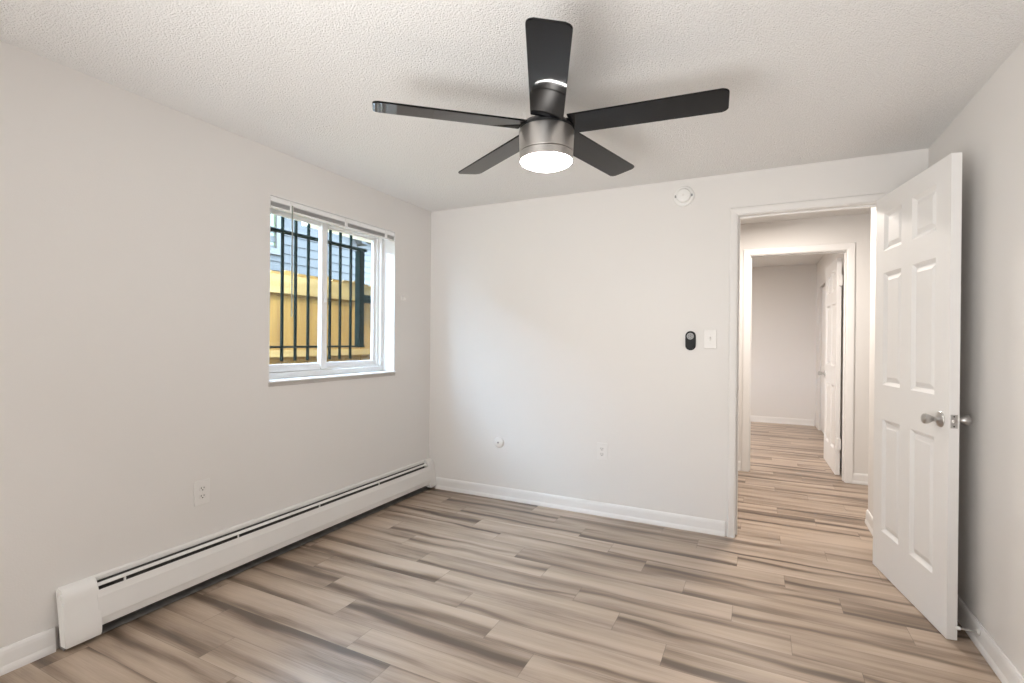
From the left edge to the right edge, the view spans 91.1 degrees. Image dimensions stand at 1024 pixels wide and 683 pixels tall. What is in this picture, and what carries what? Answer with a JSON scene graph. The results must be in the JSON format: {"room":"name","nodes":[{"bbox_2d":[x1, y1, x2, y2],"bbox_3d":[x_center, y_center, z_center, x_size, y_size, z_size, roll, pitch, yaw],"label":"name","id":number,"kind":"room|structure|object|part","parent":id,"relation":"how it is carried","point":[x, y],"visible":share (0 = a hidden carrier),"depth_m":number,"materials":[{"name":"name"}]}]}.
{"room":"empty bedroom","nodes":[
{"label":"empty bedroom","id":0,"kind":"room"},
{"bbox_2d":[0,40,430,648],"bbox_3d":[-1.807,0.012,2.283,0.220,2.446,4.800,1,0,26],"label":"wall","id":1,"kind":"structure","parent":0,"point":[135,229],"depth_m":2.30,"materials":[{"name":"white paint"}]},
{"bbox_2d":[0,627,55,675],"bbox_3d":[-2.249,1.187,1.141,0.018,0.094,1.925,1,0,26],"label":"baseboard","id":2,"kind":"structure","parent":1,"relation":"attached to","point":[14,656],"depth_m":1.93,"materials":[{"name":"white wood"}]},
{"bbox_2d":[194,478,209,506],"bbox_3d":[-1.563,0.761,2.534,0.009,0.124,0.077,1,0,26],"label":"wall outlet","id":3,"kind":"object","parent":1,"relation":"attached to","point":[202,487],"visible":1,"depth_m":2.53,"materials":[{"name":"white plastic"}]},
{"bbox_2d":[199,493,205,498],"bbox_3d":[-1.561,0.780,2.533,0.002,0.027,0.034,1,0,26],"label":"socket","id":4,"kind":"object","parent":3,"relation":"attached to","point":[201,495],"depth_m":2.53,"materials":[{"name":"white plastic"}]},
{"bbox_2d":[199,485,205,491],"bbox_3d":[-1.560,0.741,2.533,0.002,0.027,0.034,1,0,26],"label":"socket","id":5,"kind":"object","parent":3,"relation":"attached to","point":[202,488],"depth_m":2.53,"materials":[{"name":"white plastic"}]},
{"bbox_2d":[56,458,435,650],"bbox_3d":[-1.232,1.112,3.127,0.086,0.245,2.532,1,0,26],"label":"baseboard heater","id":6,"kind":"object","parent":1,"relation":"attached to","point":[90,607],"visible":1,"depth_m":2.54,"materials":[{"name":"white metal"}]},
{"bbox_3d":[-1.266,1.004,3.139,0.012,0.024,2.507,1,0,26],"label":"panel","id":7,"kind":"part","parent":6,"relation":"part of","materials":[{"name":"white metal"}]},
{"bbox_2d":[269,217,370,360],"bbox_3d":[-1.405,-0.387,3.457,0.110,1.035,1.380,1,0,26],"label":"security bars","id":8,"kind":"object","parent":1,"relation":"attached to","point":[360,298],"visible":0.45,"depth_m":3.67,"materials":[{"name":"black metal"}]},
{"bbox_3d":[-1.426,0.036,3.489,0.028,0.014,1.120,1,0,26],"label":"rail","id":9,"kind":"part","parent":8,"relation":"part of","materials":[{"name":"black metal"}]},
{"bbox_3d":[-1.416,-0.722,3.494,0.032,0.020,1.135,1,0,26],"label":"rail","id":10,"kind":"part","parent":8,"relation":"part of","materials":[{"name":"black metal"}]},
{"bbox_3d":[-1.197,-0.332,3.946,0.052,0.756,0.050,1,0,26],"label":"post","id":11,"kind":"part","parent":8,"relation":"part of","materials":[{"name":"black metal"}]},
{"bbox_2d":[268,194,395,386],"bbox_3d":[-1.216,-0.293,3.406,0.193,1.105,1.112,1,0,26],"label":"window","id":12,"kind":"structure","parent":1,"relation":"in","point":[381,364],"depth_m":3.63,"materials":[{"name":"white plastic"}]},
{"bbox_3d":[-1.375,-0.305,3.188,0.028,0.984,0.476,1,0,26],"label":"sash","id":13,"kind":"part","parent":12,"relation":"part of","materials":[{"name":"white plastic"}]},
{"bbox_3d":[-1.192,0.233,3.393,0.128,0.010,1.112,1,0,26],"label":"sill","id":14,"kind":"part","parent":12,"relation":"part of","materials":[{"name":"white wood"}]},
{"bbox_2d":[270,196,394,316],"bbox_3d":[-1.155,-0.492,3.376,0.040,0.691,1.092,1,0,26],"label":"window blind","id":15,"kind":"object","parent":12,"relation":"attached to","point":[279,204],"visible":0.9,"depth_m":3.21,"materials":[{"name":"white plastic"}]},
{"bbox_3d":[-1.158,-0.778,3.378,0.028,0.010,1.086,1,0,26],"label":"rail","id":16,"kind":"part","parent":15,"relation":"part of","materials":[{"name":"white plastic"}]},
{"bbox_3d":[-1.182,-0.305,3.650,0.026,0.984,0.547,1,0,26],"label":"sash","id":17,"kind":"part","parent":12,"relation":"part of","materials":[{"name":"white plastic"}]},
{"bbox_2d":[0,422,1001,682],"bbox_3d":[1.734,1.323,3.547,8.400,0.120,10.400,1,0,26],"label":"floor","id":18,"kind":"structure","parent":0,"point":[433,585],"depth_m":2.36,"materials":[{"name":"laminate"}]},
{"bbox_2d":[0,0,1023,211],"bbox_3d":[-0.201,-1.220,1.495,3.777,0.250,4.800,1,0,26],"label":"ceiling","id":19,"kind":"structure","parent":0,"point":[808,81],"depth_m":2.02,"materials":[{"name":"white paint"}]},
{"bbox_2d":[372,17,729,175],"bbox_3d":[0.178,-0.896,2.023,1.284,0.394,1.312,1,0,26],"label":"ceiling fan","id":20,"kind":"object","parent":19,"relation":"hanging from","point":[546,141],"visible":1,"depth_m":1.91,"materials":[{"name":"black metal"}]},
{"bbox_3d":[-0.236,-0.867,1.928,0.577,0.029,0.131,0,0,-15],"label":"blade","id":21,"kind":"part","parent":20,"relation":"part of","materials":[{"name":"black wood"}]},
{"bbox_3d":[-0.071,-0.867,2.353,0.131,0.029,0.577,0,0,-33],"label":"blade","id":22,"kind":"part","parent":20,"relation":"part of","materials":[{"name":"black wood"}]},
{"bbox_2d":[520,152,571,171],"bbox_3d":[0.138,-0.714,2.027,0.209,0.028,0.209,1,0,26],"label":"diffuser","id":23,"kind":"object","parent":20,"relation":"attached to","point":[534,161],"depth_m":1.98,"materials":[{"name":"white glass"}]},
{"bbox_3d":[0.117,-0.863,1.639,0.131,0.029,0.577,1,0,3],"label":"blade","id":24,"kind":"part","parent":20,"relation":"part of","materials":[{"name":"black wood"}]},
{"bbox_3d":[0.385,-0.863,2.327,0.131,0.029,0.577,1,0,39],"label":"blade","id":25,"kind":"part","parent":20,"relation":"part of","materials":[{"name":"black wood"}]},
{"bbox_3d":[0.501,-0.861,1.885,0.577,0.029,0.131,1,0,21],"label":"blade","id":26,"kind":"part","parent":20,"relation":"part of","materials":[{"name":"black wood"}]},
{"bbox_2d":[302,208,870,266],"bbox_3d":[2.817,-1.288,5.694,8.400,0.290,5.400,1,0,26],"label":"ceiling","id":27,"kind":"structure","parent":0,"point":[865,210],"depth_m":5.31,"materials":[{"name":"white paint"}]},
{"bbox_2d":[429,148,928,535],"bbox_3d":[0.900,-0.018,3.562,3.507,2.546,0.114,1,0,26],"label":"wall","id":28,"kind":"structure","parent":0,"point":[559,325],"depth_m":3.63,"materials":[{"name":"white paint"}]},
{"bbox_2d":[494,437,503,447],"bbox_3d":[-0.107,0.801,3.983,0.086,0.086,0.018,1,0,26],"label":"cable plate","id":29,"kind":"object","parent":28,"relation":"attached to","point":[498,441],"visible":1,"depth_m":3.98,"materials":[{"name":"white plastic"}]},
{"bbox_2d":[435,477,724,536],"bbox_3d":[0.367,1.204,3.748,2.251,0.094,0.018,1,0,26],"label":"baseboard","id":30,"kind":"structure","parent":28,"relation":"attached to","point":[665,519],"depth_m":3.65,"materials":[{"name":"white wood"}]},
{"bbox_2d":[597,442,606,460],"bbox_3d":[0.648,0.792,3.616,0.077,0.124,0.009,1,0,26],"label":"wall outlet","id":31,"kind":"object","parent":28,"relation":"attached to","point":[601,447],"visible":1,"depth_m":3.61,"materials":[{"name":"white plastic"}]},
{"bbox_2d":[674,186,693,205],"bbox_3d":[1.146,-0.974,3.355,0.132,0.132,0.044,1,0,26],"label":"smoke detector","id":32,"kind":"object","parent":28,"relation":"attached to","point":[683,196],"visible":1,"depth_m":3.35,"materials":[{"name":"white plastic"}]},
{"bbox_2d":[685,331,695,349],"bbox_3d":[1.188,-0.005,3.344,0.066,0.128,0.023,1,0,26],"label":"remote","id":33,"kind":"object","parent":28,"relation":"attached to","point":[690,337],"visible":1,"depth_m":3.33,"materials":[{"name":"black plastic"}]},
{"bbox_2d":[704,330,716,348],"bbox_3d":[1.298,-0.015,3.290,0.077,0.124,0.021,1,0,26],"label":"light switch","id":34,"kind":"object","parent":28,"relation":"attached to","point":[710,336],"visible":1,"depth_m":3.29,"materials":[{"name":"white plastic"}]},
{"bbox_2d":[727,192,889,537],"bbox_3d":[1.815,0.204,3.111,0.865,2.120,0.144,1,0,26],"label":"door frame","id":35,"kind":"structure","parent":28,"relation":"attached to","point":[860,201],"depth_m":3.23,"materials":[{"name":"white paint"}]},
{"bbox_2d":[751,264,816,425],"bbox_3d":[3.035,0.038,8.437,3.790,2.450,0.120,1,0,26],"label":"wall","id":36,"kind":"structure","parent":0,"point":[783,337],"depth_m":7.79,"materials":[{"name":"white paint"}]},
{"bbox_2d":[751,415,813,425],"bbox_3d":[2.999,1.216,8.376,3.500,0.094,0.018,1,0,26],"label":"baseboard","id":37,"kind":"structure","parent":36,"relation":"attached to","point":[809,422],"depth_m":7.78,"materials":[{"name":"white wood"}]},
{"bbox_2d":[738,213,870,473],"bbox_3d":[2.590,0.042,4.808,4.800,2.450,0.115,1,0,26],"label":"wall","id":38,"kind":"structure","parent":0,"point":[847,228],"depth_m":4.51,"materials":[{"name":"white paint"}]},
{"bbox_2d":[741,242,855,483],"bbox_3d":[2.688,0.188,4.759,0.912,2.161,0.145,1,0,26],"label":"door frame","id":39,"kind":"structure","parent":38,"relation":"attached to","point":[849,249],"depth_m":4.59,"materials":[{"name":"white wood"}]},
{"bbox_2d":[853,473,867,484],"bbox_3d":[3.811,1.233,4.130,1.690,0.094,0.018,1,0,26],"label":"baseboard","id":40,"kind":"structure","parent":38,"relation":"attached to","point":[862,479],"depth_m":4.47,"materials":[{"name":"white wood"}]},
{"bbox_2d":[815,253,843,455],"bbox_3d":[3.945,0.051,6.064,0.180,2.450,3.335,1,0,26],"label":"wall","id":41,"kind":"structure","parent":0,"point":[826,260],"depth_m":7.23,"materials":[{"name":"white paint"}]},
{"bbox_2d":[820,286,824,433],"bbox_3d":[4.207,0.249,6.739,0.066,2.025,1.050,1,0,26],"label":"door","id":42,"kind":"structure","parent":41,"relation":"in","point":[823,288],"depth_m":6.98,"materials":[{"name":"white paint"}]},
{"bbox_2d":[818,258,842,474],"bbox_3d":[3.246,0.237,5.105,0.176,2.062,0.810,1,0,26],"label":"door","id":43,"kind":"structure","parent":41,"relation":"in","point":[833,272],"depth_m":4.97,"materials":[{"name":"white paint"}]},
{"bbox_2d":[868,207,875,515],"bbox_3d":[2.499,0.065,3.175,0.295,2.410,0.605,1,0,26],"label":"wall","id":44,"kind":"structure","parent":0,"point":[873,210],"depth_m":3.43,"materials":[{"name":"white paint"}]},
{"bbox_2d":[865,509,872,535],"bbox_3d":[2.353,1.222,3.256,0.018,0.094,0.585,1,0,26],"label":"baseboard","id":45,"kind":"structure","parent":44,"relation":"attached to","point":[869,518],"depth_m":3.40,"materials":[{"name":"white wood"}]},
{"bbox_2d":[928,40,1023,677],"bbox_3d":[1.345,0.043,0.667,0.150,2.446,4.686,1,0,26],"label":"wall","id":46,"kind":"structure","parent":0,"point":[988,132],"depth_m":2.01,"materials":[{"name":"white paint"}]},
{"bbox_2d":[873,152,971,639],"bbox_3d":[2.005,0.233,2.481,0.176,2.062,0.780,1,0,21],"label":"door","id":47,"kind":"structure","parent":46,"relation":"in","point":[917,418],"depth_m":2.37,"materials":[{"name":"white paint"}]},
{"bbox_3d":[1.842,0.339,2.206,0.075,0.069,0.068,1,0,26],"label":"knob","id":48,"kind":"part","parent":47,"relation":"part of","materials":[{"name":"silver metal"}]},
{"bbox_3d":[1.872,0.339,2.127,0.025,0.058,0.005,1,0,16],"label":"latch plate","id":49,"kind":"part","parent":47,"relation":"part of","materials":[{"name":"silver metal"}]},
{"bbox_3d":[1.935,0.340,2.169,0.075,0.069,0.068,1,0,26],"label":"knob","id":50,"kind":"part","parent":47,"relation":"part of","materials":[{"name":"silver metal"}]},
{"bbox_2d":[956,626,979,635],"bbox_3d":[1.894,1.200,2.088,0.075,0.024,0.024,1,0,26],"label":"door stop","id":51,"kind":"object","parent":46,"relation":"attached to","point":[977,631],"visible":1,"depth_m":2.08,"materials":[{"name":"silver metal"}]},
{"bbox_2d":[957,595,1023,682],"bbox_3d":[1.304,1.218,0.797,0.018,0.094,4.446,1,0,26],"label":"baseboard","id":52,"kind":"structure","parent":46,"relation":"attached to","point":[995,657],"depth_m":1.99,"materials":[{"name":"white wood"}]},
{"label":"outside","id":53,"kind":"structure","parent":0,"visible":0},
{"bbox_3d":[-4.874,0.337,11.318,13.260,0.300,28.000,1,0,26],"label":"ground","id":54,"kind":"structure","parent":53,"visible":0},
{"bbox_2d":[270,214,368,280],"bbox_3d":[-7.531,-1.400,4.475,3.750,3.160,13.770,1,0,26],"label":"house","id":55,"kind":"structure","parent":54,"relation":"on","point":[275,221],"depth_m":8.61,"materials":[{"name":"blue"}]},
{"bbox_3d":[-3.939,-1.897,7.840,0.012,0.840,0.620,1,0,26],"label":"pane","id":56,"kind":"part","parent":55,"relation":"part of","materials":[{"name":"glass"}]},
{"bbox_2d":[269,270,370,364],"bbox_3d":[-2.936,-0.226,3.341,0.056,0.937,7.800,1,0,26],"label":"wooden fence","id":57,"kind":"object","parent":54,"relation":"on","point":[358,353],"visible":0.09,"depth_m":5.12,"materials":[{"name":"yellow wood"}]},
{"bbox_3d":[-2.931,0.115,3.338,0.038,0.065,7.800,1,0,26],"label":"rail","id":58,"kind":"part","parent":57,"relation":"part of","materials":[{"name":"brown wood"}]},
{"bbox_3d":[-2.925,-0.551,3.337,0.038,0.177,7.800,1,0,26],"label":"rail","id":59,"kind":"part","parent":57,"relation":"part of","materials":[{"name":"brown wood"}]},
{"bbox_2d":[358,242,370,285],"bbox_3d":[-4.542,-1.617,14.557,3.500,3.600,5.500,1,0,26],"label":"house","id":60,"kind":"structure","parent":54,"relation":"on","point":[367,268],"depth_m":12.85,"materials":[{"name":"white"}]}
]}

